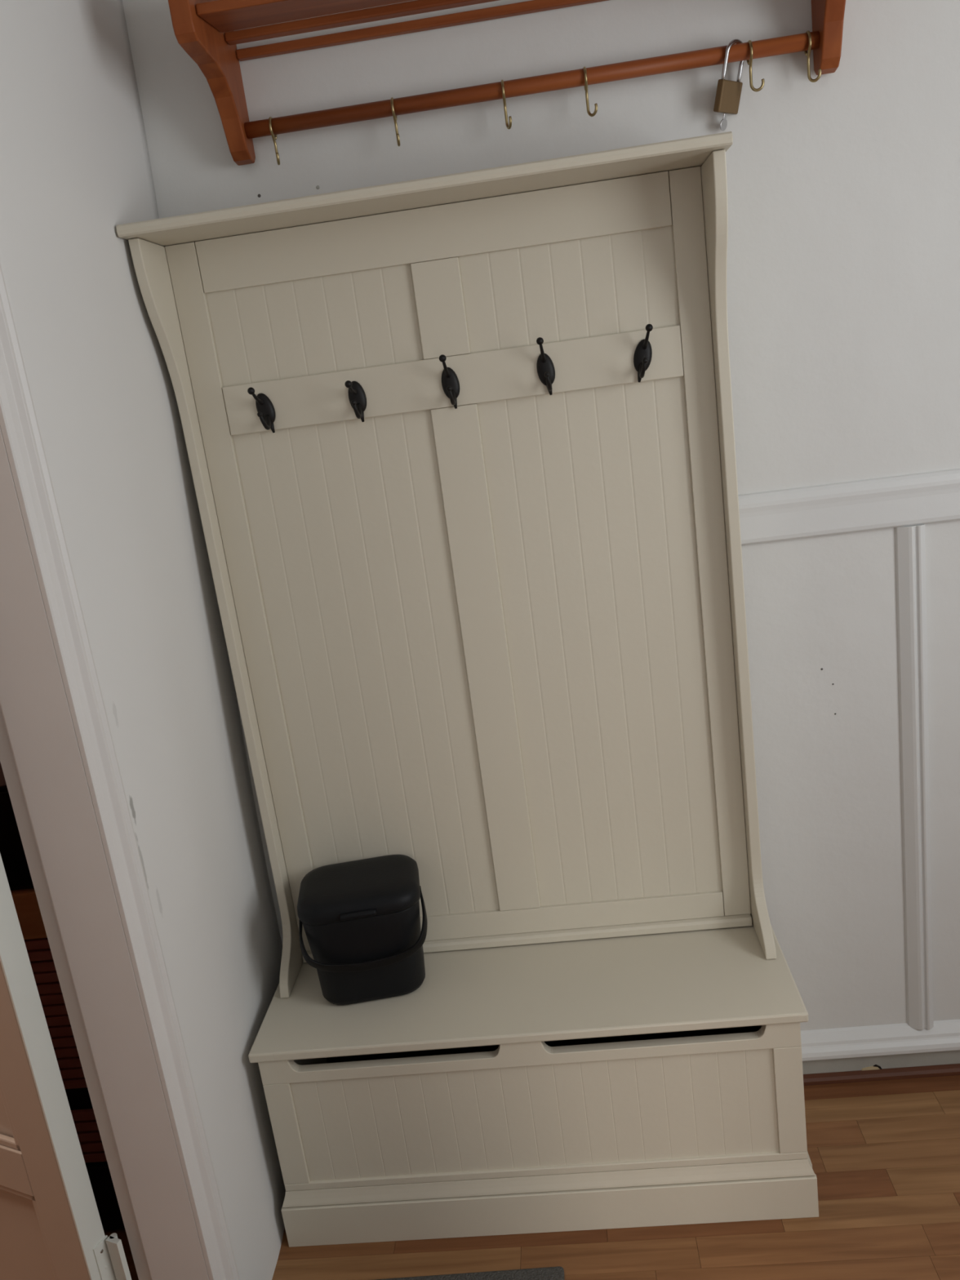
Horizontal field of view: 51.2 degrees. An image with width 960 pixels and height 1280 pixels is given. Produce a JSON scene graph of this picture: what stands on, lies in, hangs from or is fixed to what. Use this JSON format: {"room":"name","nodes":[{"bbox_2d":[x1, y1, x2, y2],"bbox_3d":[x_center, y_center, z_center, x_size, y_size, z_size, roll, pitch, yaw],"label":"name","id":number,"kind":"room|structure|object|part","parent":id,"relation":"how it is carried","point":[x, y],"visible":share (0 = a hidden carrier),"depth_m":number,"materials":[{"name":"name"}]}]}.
{"room":"entrance hallway","nodes":[
{"label":"entrance hallway","id":0,"kind":"room"},
{"bbox_2d":[0,0,285,1279],"bbox_3d":[-0.571,-0.043,1.657,0.152,2.500,0.655,-6,15,5],"label":"wall","id":1,"kind":"structure","parent":0,"point":[75,166],"depth_m":1.61,"materials":[{"name":"white paint"}]},
{"bbox_2d":[0,853,131,1279],"bbox_3d":[-1.000,0.310,1.544,0.790,1.972,0.051,0,16,26],"label":"door","id":2,"kind":"structure","parent":1,"relation":"in","point":[51,1228],"depth_m":1.50,"materials":[{"name":"wood"}]},
{"bbox_3d":[-1.002,0.405,1.573,0.596,0.768,0.019,0,16,26],"label":"panel","id":3,"kind":"part","parent":2,"relation":"part of","materials":[{"name":"wood"}]},
{"bbox_3d":[-0.960,0.771,1.654,0.596,0.014,0.009,0,16,26],"label":"panel moulding","id":4,"kind":"part","parent":2,"relation":"part of","materials":[{"name":"wood"}]},
{"bbox_3d":[-0.748,0.408,1.430,0.014,0.768,0.009,0,16,26],"label":"panel moulding","id":5,"kind":"part","parent":2,"relation":"part of","materials":[{"name":"wood"}]},
{"bbox_3d":[-0.949,0.813,1.677,0.596,0.080,0.041,0,16,26],"label":"rail","id":6,"kind":"part","parent":2,"relation":"part of","materials":[{"name":"wood"}]},
{"bbox_3d":[-0.948,0.862,1.677,0.596,0.014,0.009,0,16,26],"label":"panel moulding","id":7,"kind":"part","parent":2,"relation":"part of","materials":[{"name":"wood"}]},
{"bbox_3d":[-0.925,0.981,1.723,0.596,0.272,0.019,0,16,26],"label":"panel","id":8,"kind":"part","parent":2,"relation":"part of","materials":[{"name":"wood"}]},
{"bbox_3d":[-0.671,0.984,1.581,0.014,0.272,0.009,0,16,26],"label":"panel moulding","id":9,"kind":"part","parent":2,"relation":"part of","materials":[{"name":"wood"}]},
{"bbox_2d":[0,426,209,1279],"bbox_3d":[-0.579,0.277,1.391,0.122,2.020,0.026,-6,15,5],"label":"trim","id":10,"kind":"structure","parent":1,"relation":"attached to","point":[41,760],"depth_m":1.41,"materials":[{"name":"white wood"}]},
{"bbox_2d":[0,263,239,1279],"bbox_3d":[-0.516,0.245,1.404,0.036,2.060,0.075,-6,15,5],"label":"trim","id":11,"kind":"structure","parent":1,"relation":"attached to","point":[19,424],"depth_m":1.37,"materials":[{"name":"white wood"}]},
{"bbox_2d":[103,1075,959,1279],"bbox_3d":[-0.370,1.449,0.986,4.700,0.080,4.940,-6,15,5],"label":"floor","id":12,"kind":"structure","parent":0,"point":[884,1155],"depth_m":1.84,"materials":[{"name":"laminate"}]},
{"bbox_2d":[10,888,124,1229],"bbox_3d":[-0.828,0.783,2.102,0.540,0.757,0.375,-6,15,5],"label":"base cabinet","id":13,"kind":"object","parent":12,"relation":"on","point":[25,901],"visible":0.02,"depth_m":1.91,"materials":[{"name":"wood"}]},
{"bbox_2d":[0,762,34,889],"bbox_3d":[-0.863,0.331,1.929,0.300,0.205,0.258,-6,15,5],"label":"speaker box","id":14,"kind":"object","parent":13,"relation":"on","point":[11,850],"visible":0.14,"depth_m":1.81,"materials":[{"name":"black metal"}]},
{"bbox_2d":[115,131,818,1247],"bbox_3d":[0.018,0.171,1.808,1.000,1.862,0.347,-6,15,5],"label":"hall tree","id":15,"kind":"object","parent":12,"relation":"on","point":[460,447],"visible":0.99,"depth_m":1.84,"materials":[{"name":"beige paint"}]},
{"bbox_3d":[-0.471,0.005,1.882,0.018,1.416,0.175,-6,15,5],"label":"panel","id":16,"kind":"part","parent":15,"relation":"part of","materials":[{"name":"beige paint"}]},
{"bbox_3d":[-0.401,-0.436,1.752,0.012,0.013,0.013,-18,31,8],"label":"knob","id":17,"kind":"part","parent":15,"relation":"part of","materials":[{"name":"black metal"}]},
{"bbox_3d":[-0.228,-0.443,1.734,0.012,0.013,0.013,-12,43,6],"label":"knob","id":18,"kind":"part","parent":15,"relation":"part of","materials":[{"name":"black metal"}]},
{"bbox_2d":[297,854,426,1004],"bbox_3d":[-0.223,0.570,1.966,0.245,0.227,0.204,-9,15,-4],"label":"caddy","id":19,"kind":"object","parent":15,"relation":"on","point":[360,919],"visible":1,"depth_m":1.89,"materials":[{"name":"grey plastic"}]},
{"bbox_3d":[-0.236,0.478,1.948,0.235,0.038,0.191,-9,15,-4],"label":"caddy lid","id":20,"kind":"part","parent":19,"relation":"part of","materials":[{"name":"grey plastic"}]},
{"bbox_3d":[-0.222,0.561,1.918,0.245,0.102,0.107,-9,15,-4],"label":"handle","id":21,"kind":"part","parent":19,"relation":"part of","materials":[{"name":"black plastic"}]},
{"bbox_2d":[115,131,733,246],"bbox_3d":[-0.094,-0.734,1.653,0.976,0.018,0.190,-6,15,5],"label":"shelf","id":22,"kind":"object","parent":15,"relation":"attached to","point":[687,157],"depth_m":1.61,"materials":[{"name":"beige paint"}]},
{"bbox_3d":[-0.085,-0.699,1.724,0.818,0.086,0.021,-6,15,5],"label":"rail","id":23,"kind":"part","parent":15,"relation":"part of","materials":[{"name":"beige paint"}]},
{"bbox_3d":[-0.065,-0.486,1.727,0.012,0.013,0.013,-12,19,6],"label":"knob","id":24,"kind":"part","parent":15,"relation":"part of","materials":[{"name":"black metal"}]},
{"bbox_3d":[-0.054,-0.461,1.786,0.818,0.086,0.022,-6,15,5],"label":"hook rail","id":25,"kind":"part","parent":15,"relation":"part of","materials":[{"name":"beige paint"}]},
{"bbox_3d":[0.084,0.664,1.940,1.000,0.018,0.342,-6,15,5],"label":"lid","id":26,"kind":"part","parent":15,"relation":"part of","materials":[{"name":"beige paint"}]},
{"bbox_3d":[0.079,0.738,1.798,0.972,0.051,0.020,-6,15,5],"label":"rail","id":27,"kind":"part","parent":15,"relation":"part of","materials":[{"name":"beige paint"}]},
{"bbox_3d":[0.103,-0.512,1.716,0.012,0.013,0.013,-12,11,6],"label":"knob","id":28,"kind":"part","parent":15,"relation":"part of","materials":[{"name":"black metal"}]},
{"bbox_3d":[0.112,0.983,1.862,0.972,0.016,0.019,-6,15,5],"label":"rail","id":29,"kind":"part","parent":15,"relation":"part of","materials":[{"name":"beige paint"}]},
{"bbox_3d":[0.085,0.573,2.056,0.818,0.054,0.021,-6,15,5],"label":"rail","id":30,"kind":"part","parent":15,"relation":"part of","materials":[{"name":"beige paint"}]},
{"bbox_3d":[0.287,-0.529,1.697,0.012,0.013,0.013,7,16,2],"label":"knob","id":31,"kind":"part","parent":15,"relation":"part of","materials":[{"name":"black metal"}]},
{"bbox_3d":[0.465,-0.098,1.798,0.020,1.416,0.175,-6,15,5],"label":"panel","id":32,"kind":"part","parent":15,"relation":"part of","materials":[{"name":"beige paint"}]},
{"bbox_2d":[373,1266,564,1279],"bbox_3d":[-0.126,1.210,1.600,0.540,0.008,0.440,-7,15,4],"label":"door mat","id":33,"kind":"object","parent":12,"relation":"on","point":[548,1273],"visible":1,"depth_m":1.79,"materials":[{"name":"grey fabric"}]},
{"bbox_2d":[122,0,959,1031],"bbox_3d":[0.625,-0.276,1.935,2.522,2.500,0.141,-6,15,5],"label":"wall","id":34,"kind":"structure","parent":0,"point":[843,273],"depth_m":1.77,"materials":[{"name":"white paint"}]},
{"bbox_2d":[168,0,845,165],"bbox_3d":[0.060,-0.986,1.575,1.030,0.261,0.251,-6,15,5],"label":"coat rack","id":35,"kind":"object","parent":34,"relation":"attached to","point":[205,29],"visible":0.99,"depth_m":1.65,"materials":[{"name":"orange wood"}]},
{"bbox_2d":[268,116,279,164],"bbox_3d":[-0.352,-0.860,1.726,0.010,0.078,0.039,-6,15,5],"label":"s-hook","id":36,"kind":"object","parent":35,"relation":"hanging from","point":[273,136],"visible":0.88,"depth_m":1.72,"materials":[{"name":"gold metal"}]},
{"bbox_2d":[390,97,399,146],"bbox_3d":[-0.144,-0.882,1.707,0.008,0.078,0.040,-8,14,0],"label":"s-hook","id":37,"kind":"object","parent":35,"relation":"hanging from","point":[394,117],"visible":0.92,"depth_m":1.70,"materials":[{"name":"gold metal"}]},
{"bbox_2d":[501,80,511,129],"bbox_3d":[0.045,-0.903,1.690,0.011,0.079,0.038,-6,15,5],"label":"s-hook","id":38,"kind":"object","parent":35,"relation":"hanging from","point":[508,126],"visible":0.99,"depth_m":1.68,"materials":[{"name":"gold metal"}]},
{"bbox_3d":[0.076,-0.930,1.682,0.965,0.026,0.026,-6,15,5],"label":"hanging rail","id":39,"kind":"part","parent":35,"relation":"part of","materials":[{"name":"orange wood"}]},
{"bbox_2d":[582,66,597,116],"bbox_3d":[0.185,-0.919,1.679,0.018,0.079,0.037,-6,15,5],"label":"s-hook","id":40,"kind":"object","parent":35,"relation":"hanging from","point":[585,86],"visible":0.94,"depth_m":1.67,"materials":[{"name":"gold metal"}]},
{"bbox_2d":[713,39,744,130],"bbox_3d":[0.418,-0.926,1.673,0.057,0.129,0.043,-20,19,-39],"label":"padlock","id":41,"kind":"object","parent":35,"relation":"hanging from","point":[728,93],"visible":0.89,"depth_m":1.67,"materials":[{"name":"metal"}]},
{"bbox_2d":[746,40,764,91],"bbox_3d":[0.456,-0.949,1.655,0.023,0.079,0.037,-6,15,5],"label":"s-hook","id":42,"kind":"object","parent":35,"relation":"hanging from","point":[749,61],"visible":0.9,"depth_m":1.66,"materials":[{"name":"gold metal"}]},
{"bbox_2d":[804,31,821,82],"bbox_3d":[0.547,-0.959,1.647,0.020,0.078,0.037,-6,15,5],"label":"s-hook","id":43,"kind":"object","parent":35,"relation":"hanging from","point":[807,54],"visible":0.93,"depth_m":1.64,"materials":[{"name":"gold metal"}]},
{"bbox_2d":[737,468,959,545],"bbox_3d":[1.079,-0.289,1.825,1.300,0.096,0.014,-6,15,5],"label":"trim","id":44,"kind":"structure","parent":34,"relation":"attached to","point":[928,497],"depth_m":1.85,"materials":[{"name":"white paint"}]},
{"bbox_2d":[800,1018,959,1061],"bbox_3d":[1.226,0.816,2.104,1.300,0.058,0.032,-6,15,5],"label":"trim","id":45,"kind":"structure","parent":34,"relation":"attached to","point":[893,1038],"depth_m":2.13,"materials":[{"name":"white paint"}]},
{"bbox_2d":[802,1049,959,1074],"bbox_3d":[1.234,0.868,2.123,1.300,0.055,0.022,-6,15,5],"label":"baseboard","id":46,"kind":"structure","parent":34,"relation":"attached to","point":[948,1057],"depth_m":2.15,"materials":[{"name":"paint"}]},
{"bbox_2d":[803,1063,959,1085],"bbox_3d":[1.235,0.890,2.112,1.300,0.018,0.017,-6,15,5],"label":"trim","id":47,"kind":"structure","parent":34,"relation":"attached to","point":[952,1069],"depth_m":2.14,"materials":[{"name":"wood"}]},
{"bbox_2d":[894,524,933,1030],"bbox_3d":[0.871,0.307,1.996,0.055,1.081,0.018,-6,15,5],"label":"trim","id":48,"kind":"structure","parent":34,"relation":"attached to","point":[909,540],"depth_m":1.98,"materials":[{"name":"white paint"}]}
]}

